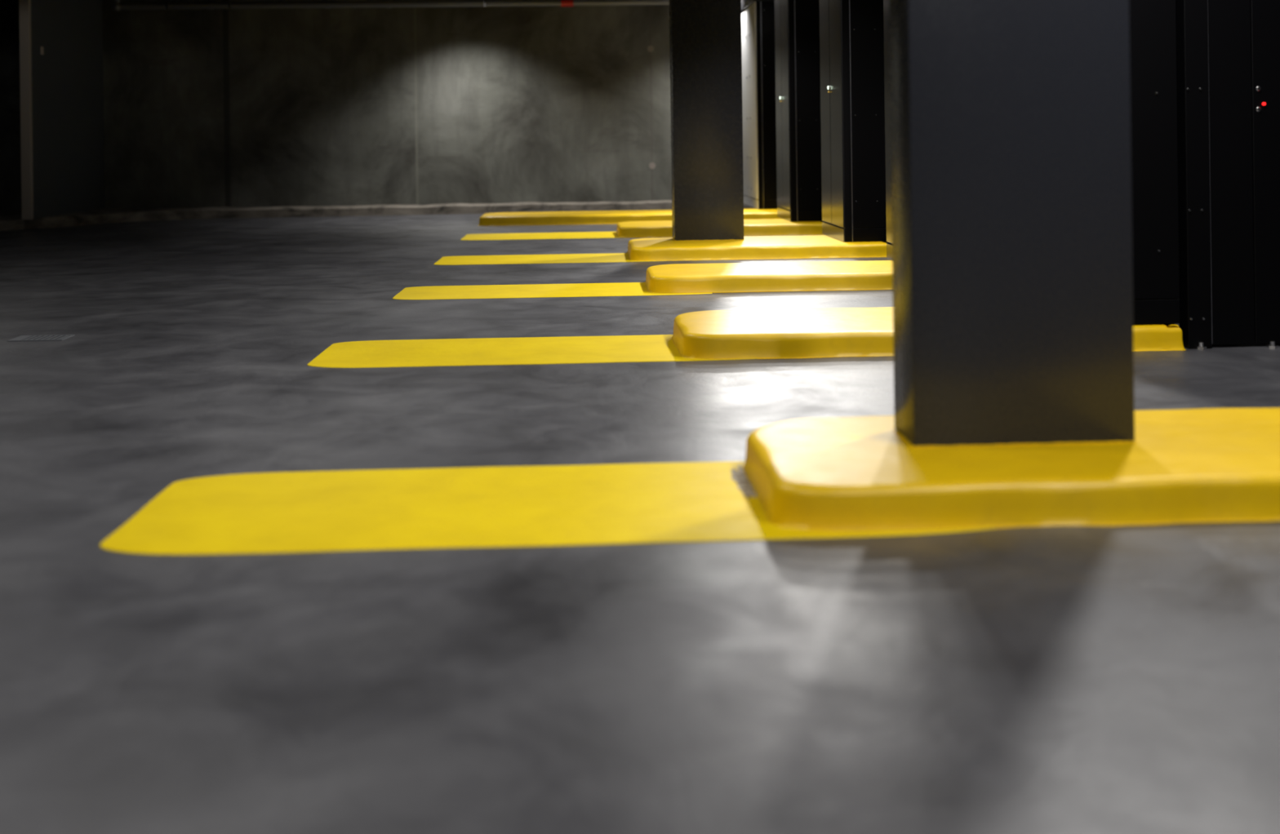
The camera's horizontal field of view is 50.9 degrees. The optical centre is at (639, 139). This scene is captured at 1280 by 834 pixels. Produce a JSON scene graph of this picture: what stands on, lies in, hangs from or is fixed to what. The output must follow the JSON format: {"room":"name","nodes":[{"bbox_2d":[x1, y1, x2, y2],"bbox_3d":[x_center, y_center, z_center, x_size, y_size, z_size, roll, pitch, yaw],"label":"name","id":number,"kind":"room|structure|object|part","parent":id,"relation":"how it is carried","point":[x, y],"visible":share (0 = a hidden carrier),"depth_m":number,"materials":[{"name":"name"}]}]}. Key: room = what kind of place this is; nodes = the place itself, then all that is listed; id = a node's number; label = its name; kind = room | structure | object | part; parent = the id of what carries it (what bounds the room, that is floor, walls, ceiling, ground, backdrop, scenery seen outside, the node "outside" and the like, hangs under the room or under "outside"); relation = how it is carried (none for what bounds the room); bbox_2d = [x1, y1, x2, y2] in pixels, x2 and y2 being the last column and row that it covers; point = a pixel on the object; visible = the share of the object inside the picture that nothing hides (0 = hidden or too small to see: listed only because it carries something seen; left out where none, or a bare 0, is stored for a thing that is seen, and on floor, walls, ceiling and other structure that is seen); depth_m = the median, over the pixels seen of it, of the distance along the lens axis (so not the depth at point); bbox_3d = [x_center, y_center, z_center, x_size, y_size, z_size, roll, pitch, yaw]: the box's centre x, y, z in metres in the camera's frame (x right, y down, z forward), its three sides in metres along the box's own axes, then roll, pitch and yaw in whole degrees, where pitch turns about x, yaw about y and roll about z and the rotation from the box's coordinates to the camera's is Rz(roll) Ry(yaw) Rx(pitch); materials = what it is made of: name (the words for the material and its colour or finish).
{"room":"parking garage","nodes":[
{"label":"parking garage","id":0,"kind":"room"},
{"bbox_2d":[31,0,105,219],"bbox_3d":[-7.035,-0.533,16.480,0.095,2.880,2.330,-1,0,-3],"label":"door","id":1,"kind":"structure","parent":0,"point":[68,82],"depth_m":16.39,"materials":[{"name":"grey paint"}]},
{"bbox_2d":[18,0,33,219],"bbox_3d":[-6.980,-0.533,15.286,0.111,2.880,0.060,-1,0,-3],"label":"trim","id":2,"kind":"structure","parent":1,"relation":"attached to","point":[24,6],"depth_m":15.26,"materials":[{"name":"beige"}]},
{"bbox_2d":[40,46,44,54],"bbox_3d":[-6.949,-1.039,15.628,0.012,0.090,0.060,-1,0,-3],"label":"wall socket","id":3,"kind":"object","parent":1,"relation":"attached to","point":[42,47],"visible":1,"depth_m":15.61,"materials":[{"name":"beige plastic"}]},
{"bbox_2d":[0,0,671,210],"bbox_3d":[-1.837,-0.540,18.008,20.000,3.000,0.254,-1,0,-3],"label":"wall","id":4,"kind":"structure","parent":0,"point":[338,106],"depth_m":17.81,"materials":[{"name":"concrete"}]},
{"bbox_2d":[0,200,754,230],"bbox_3d":[-1.756,0.892,16.661,20.000,0.133,2.471,-1,0,-3],"label":"baseboard","id":5,"kind":"structure","parent":4,"relation":"attached to","point":[9,220],"depth_m":17.34,"materials":[{"name":"concrete"}]},
{"bbox_2d":[111,0,669,11],"bbox_3d":[-0.849,-1.900,17.785,12.012,0.307,0.292,-1,0,-3],"label":"ceiling pipe","id":6,"kind":"object","parent":4,"relation":"attached to","point":[117,6],"visible":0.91,"depth_m":17.55,"materials":[{"name":"grey metal"}]},
{"bbox_2d":[0,213,1279,833],"bbox_3d":[-1.335,1.053,7.546,20.000,0.200,21.200,-1,0,-3],"label":"floor","id":7,"kind":"structure","parent":0,"point":[1055,679],"depth_m":2.66,"materials":[{"name":"grey concrete"}]},
{"bbox_2d":[7,334,75,341],"bbox_3d":[-2.934,0.972,6.592,0.260,0.005,0.170,-1,0,-3],"label":"floor drain","id":8,"kind":"object","parent":7,"relation":"on","point":[50,337],"visible":1,"depth_m":6.58,"materials":[{"name":"grey metal"}]},
{"bbox_2d":[306,334,756,368],"bbox_3d":[-0.394,0.940,6.025,2.064,0.002,0.770,-1,0,-3],"label":"floor marking","id":9,"kind":"object","parent":7,"relation":"on","point":[650,348],"depth_m":5.97,"materials":[{"name":"yellow paint"}]},
{"bbox_2d":[460,231,618,239],"bbox_3d":[-0.819,0.945,13.281,1.844,0.002,0.877,-1,0,-3],"label":"floor marking","id":10,"kind":"object","parent":7,"relation":"on","point":[574,234],"depth_m":13.23,"materials":[{"name":"yellow paint"}]},
{"bbox_2d":[99,461,997,555],"bbox_3d":[-0.216,0.937,3.489,2.138,0.002,0.766,-1,0,-3],"label":"floor marking","id":11,"kind":"object","parent":7,"relation":"on","point":[509,506],"depth_m":3.40,"materials":[{"name":"yellow paint"}]},
{"bbox_2d":[730,465,757,499],"bbox_3d":[0.283,0.930,3.658,0.062,0.001,0.364,-1,0,-3],"label":"paint","id":12,"kind":"object","parent":11,"relation":"on","point":[744,485],"visible":0.76,"depth_m":3.64,"materials":[{"name":"paint"}]},
{"bbox_2d":[433,253,667,265],"bbox_3d":[-0.690,0.943,10.684,1.823,0.002,0.793,-1,0,-3],"label":"floor marking","id":13,"kind":"object","parent":7,"relation":"on","point":[605,257],"depth_m":10.63,"materials":[{"name":"yellow paint"}]},
{"bbox_2d":[392,282,712,299],"bbox_3d":[-0.540,0.941,8.414,1.935,0.002,0.742,-1,0,-3],"label":"floor marking","id":14,"kind":"object","parent":7,"relation":"on","point":[615,289],"depth_m":8.36,"materials":[{"name":"yellow paint"}]},
{"bbox_2d":[478,208,782,226],"bbox_3d":[-0.029,0.884,15.489,3.612,0.104,0.927,-1,0,-3],"label":"curb","id":15,"kind":"object","parent":7,"relation":"on","point":[588,217],"depth_m":15.05,"materials":[{"name":"yellow paint"}]},
{"bbox_2d":[741,0,777,208],"bbox_3d":[1.587,-0.484,16.476,0.542,2.582,1.430,-1,0,-3],"label":"tall cabinet","id":16,"kind":"object","parent":15,"relation":"on","point":[757,16],"visible":0.62,"depth_m":15.77,"materials":[{"name":"black metal"}]},
{"bbox_3d":[1.317,-0.462,16.850,0.012,2.319,0.656,-1,0,-3],"label":"door","id":17,"kind":"part","parent":16,"relation":"part of","materials":[{"name":"grey metal"}]},
{"bbox_3d":[1.349,-0.462,16.130,0.014,2.319,0.742,-1,0,-3],"label":"door","id":18,"kind":"part","parent":16,"relation":"part of","materials":[{"name":"grey metal"}]},
{"bbox_3d":[1.402,-0.406,15.768,0.056,2.432,0.014,-1,0,-3],"label":"corner post","id":19,"kind":"part","parent":16,"relation":"part of","materials":[{"name":"black metal"}]},
{"bbox_3d":[1.662,-0.465,15.782,0.456,2.322,0.010,-1,0,-3],"label":"panel","id":20,"kind":"part","parent":16,"relation":"part of","materials":[{"name":"black metal"}]},
{"bbox_2d":[616,218,823,237],"bbox_3d":[0.814,0.873,13.390,2.116,0.104,0.956,-1,0,-3],"label":"curb","id":21,"kind":"object","parent":7,"relation":"on","point":[762,227],"depth_m":12.97,"materials":[{"name":"yellow paint"}]},
{"bbox_2d":[774,0,822,221],"bbox_3d":[1.708,-0.485,13.768,0.551,2.582,0.890,-1,0,-3],"label":"tall cabinet","id":22,"kind":"object","parent":21,"relation":"on","point":[797,22],"visible":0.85,"depth_m":13.34,"materials":[{"name":"black metal"}]},
{"bbox_3d":[1.448,-0.463,14.000,0.012,2.319,0.403,-1,0,-3],"label":"door","id":23,"kind":"part","parent":22,"relation":"part of","materials":[{"name":"black metal"}]},
{"bbox_3d":[1.468,-0.464,13.550,0.014,2.319,0.455,-1,0,-3],"label":"door","id":24,"kind":"part","parent":22,"relation":"part of","materials":[{"name":"black metal"}]},
{"bbox_3d":[1.514,-0.408,13.331,0.056,2.432,0.014,-1,0,-3],"label":"corner post","id":25,"kind":"part","parent":22,"relation":"part of","materials":[{"name":"black metal"}]},
{"bbox_3d":[1.774,-0.466,13.345,0.456,2.322,0.010,-1,0,-3],"label":"panel","id":26,"kind":"part","parent":22,"relation":"part of","materials":[{"name":"black metal"}]},
{"bbox_2d":[626,235,888,261],"bbox_3d":[0.939,0.871,10.946,2.094,0.104,1.094,-1,0,-3],"label":"curb","id":27,"kind":"object","parent":7,"relation":"on","point":[753,247],"depth_m":10.45,"materials":[{"name":"yellow paint"}]},
{"bbox_2d":[669,0,744,240],"bbox_3d":[0.544,-0.623,11.180,0.580,2.896,0.328,-1,0,-3],"label":"steel column","id":28,"kind":"structure","parent":27,"relation":"on","point":[705,35],"depth_m":11.02,"materials":[{"name":"black metal"}]},
{"bbox_2d":[819,0,886,241],"bbox_3d":[1.829,-0.487,11.121,0.551,2.582,0.950,-1,0,-3],"label":"tall cabinet","id":29,"kind":"object","parent":27,"relation":"on","point":[852,93],"visible":0.85,"depth_m":10.66,"materials":[{"name":"black metal"}]},
{"bbox_3d":[1.569,-0.465,11.369,0.012,2.319,0.431,-1,0,-3],"label":"door","id":30,"kind":"part","parent":29,"relation":"part of","materials":[{"name":"black metal"}]},
{"bbox_3d":[1.590,-0.465,10.889,0.014,2.319,0.487,-1,0,-3],"label":"door","id":31,"kind":"part","parent":29,"relation":"part of","materials":[{"name":"black metal"}]},
{"bbox_3d":[1.637,-0.409,10.654,0.056,2.432,0.014,-1,0,-3],"label":"corner post","id":32,"kind":"part","parent":29,"relation":"part of","materials":[{"name":"black metal"}]},
{"bbox_3d":[1.898,-0.468,10.668,0.456,2.322,0.010,-1,0,-3],"label":"panel","id":33,"kind":"part","parent":29,"relation":"part of","materials":[{"name":"black metal"}]},
{"bbox_2d":[644,260,893,293],"bbox_3d":[1.104,0.869,8.634,2.153,0.104,0.889,-1,0,-3],"label":"curb","id":34,"kind":"object","parent":7,"relation":"on","point":[862,275],"depth_m":8.22,"materials":[{"name":"yellow paint"}]},
{"bbox_2d":[883,0,892,260],"bbox_3d":[1.909,-0.488,8.732,0.491,2.582,0.890,-1,0,-3],"label":"tall cabinet","id":35,"kind":"object","parent":34,"relation":"on","point":[886,2],"visible":0.09,"depth_m":9.08,"materials":[{"name":"black metal"}]},
{"bbox_2d":[671,306,1186,359],"bbox_3d":[1.247,0.867,6.174,2.200,0.104,0.903,-1,0,-3],"label":"curb","id":36,"kind":"object","parent":7,"relation":"on","point":[817,332],"depth_m":5.78,"materials":[{"name":"yellow paint"}]},
{"bbox_2d":[1128,0,1180,324],"bbox_3d":[2.043,-0.490,6.256,0.531,2.582,0.890,-1,0,-3],"label":"tall cabinet","id":37,"kind":"object","parent":36,"relation":"on","point":[1152,23],"visible":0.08,"depth_m":5.83,"materials":[{"name":"black metal"}]},
{"bbox_2d":[742,408,1279,531],"bbox_3d":[1.376,0.865,3.648,2.174,0.104,0.870,-1,0,-3],"label":"curb","id":38,"kind":"object","parent":7,"relation":"on","point":[856,473],"depth_m":3.28,"materials":[{"name":"yellow paint"}]},
{"bbox_2d":[888,0,1136,448],"bbox_3d":[1.007,-0.629,3.716,0.614,2.896,0.234,-1,0,-3],"label":"steel column","id":39,"kind":"structure","parent":38,"relation":"on","point":[1011,155],"depth_m":3.60,"materials":[{"name":"black metal"}]},
{"bbox_2d":[1175,0,1279,350],"bbox_3d":[3.253,-0.406,5.880,1.800,2.600,0.132,-1,0,-3],"label":"tall cabinet","id":40,"kind":"object","parent":7,"relation":"on","point":[1228,51],"visible":0.96,"depth_m":5.84,"materials":[{"name":"black metal"}]},
{"bbox_3d":[2.406,-0.395,5.862,0.105,2.600,0.090,-1,0,-3],"label":"gate post","id":41,"kind":"part","parent":40,"relation":"part of","materials":[{"name":"black metal"}]}
]}

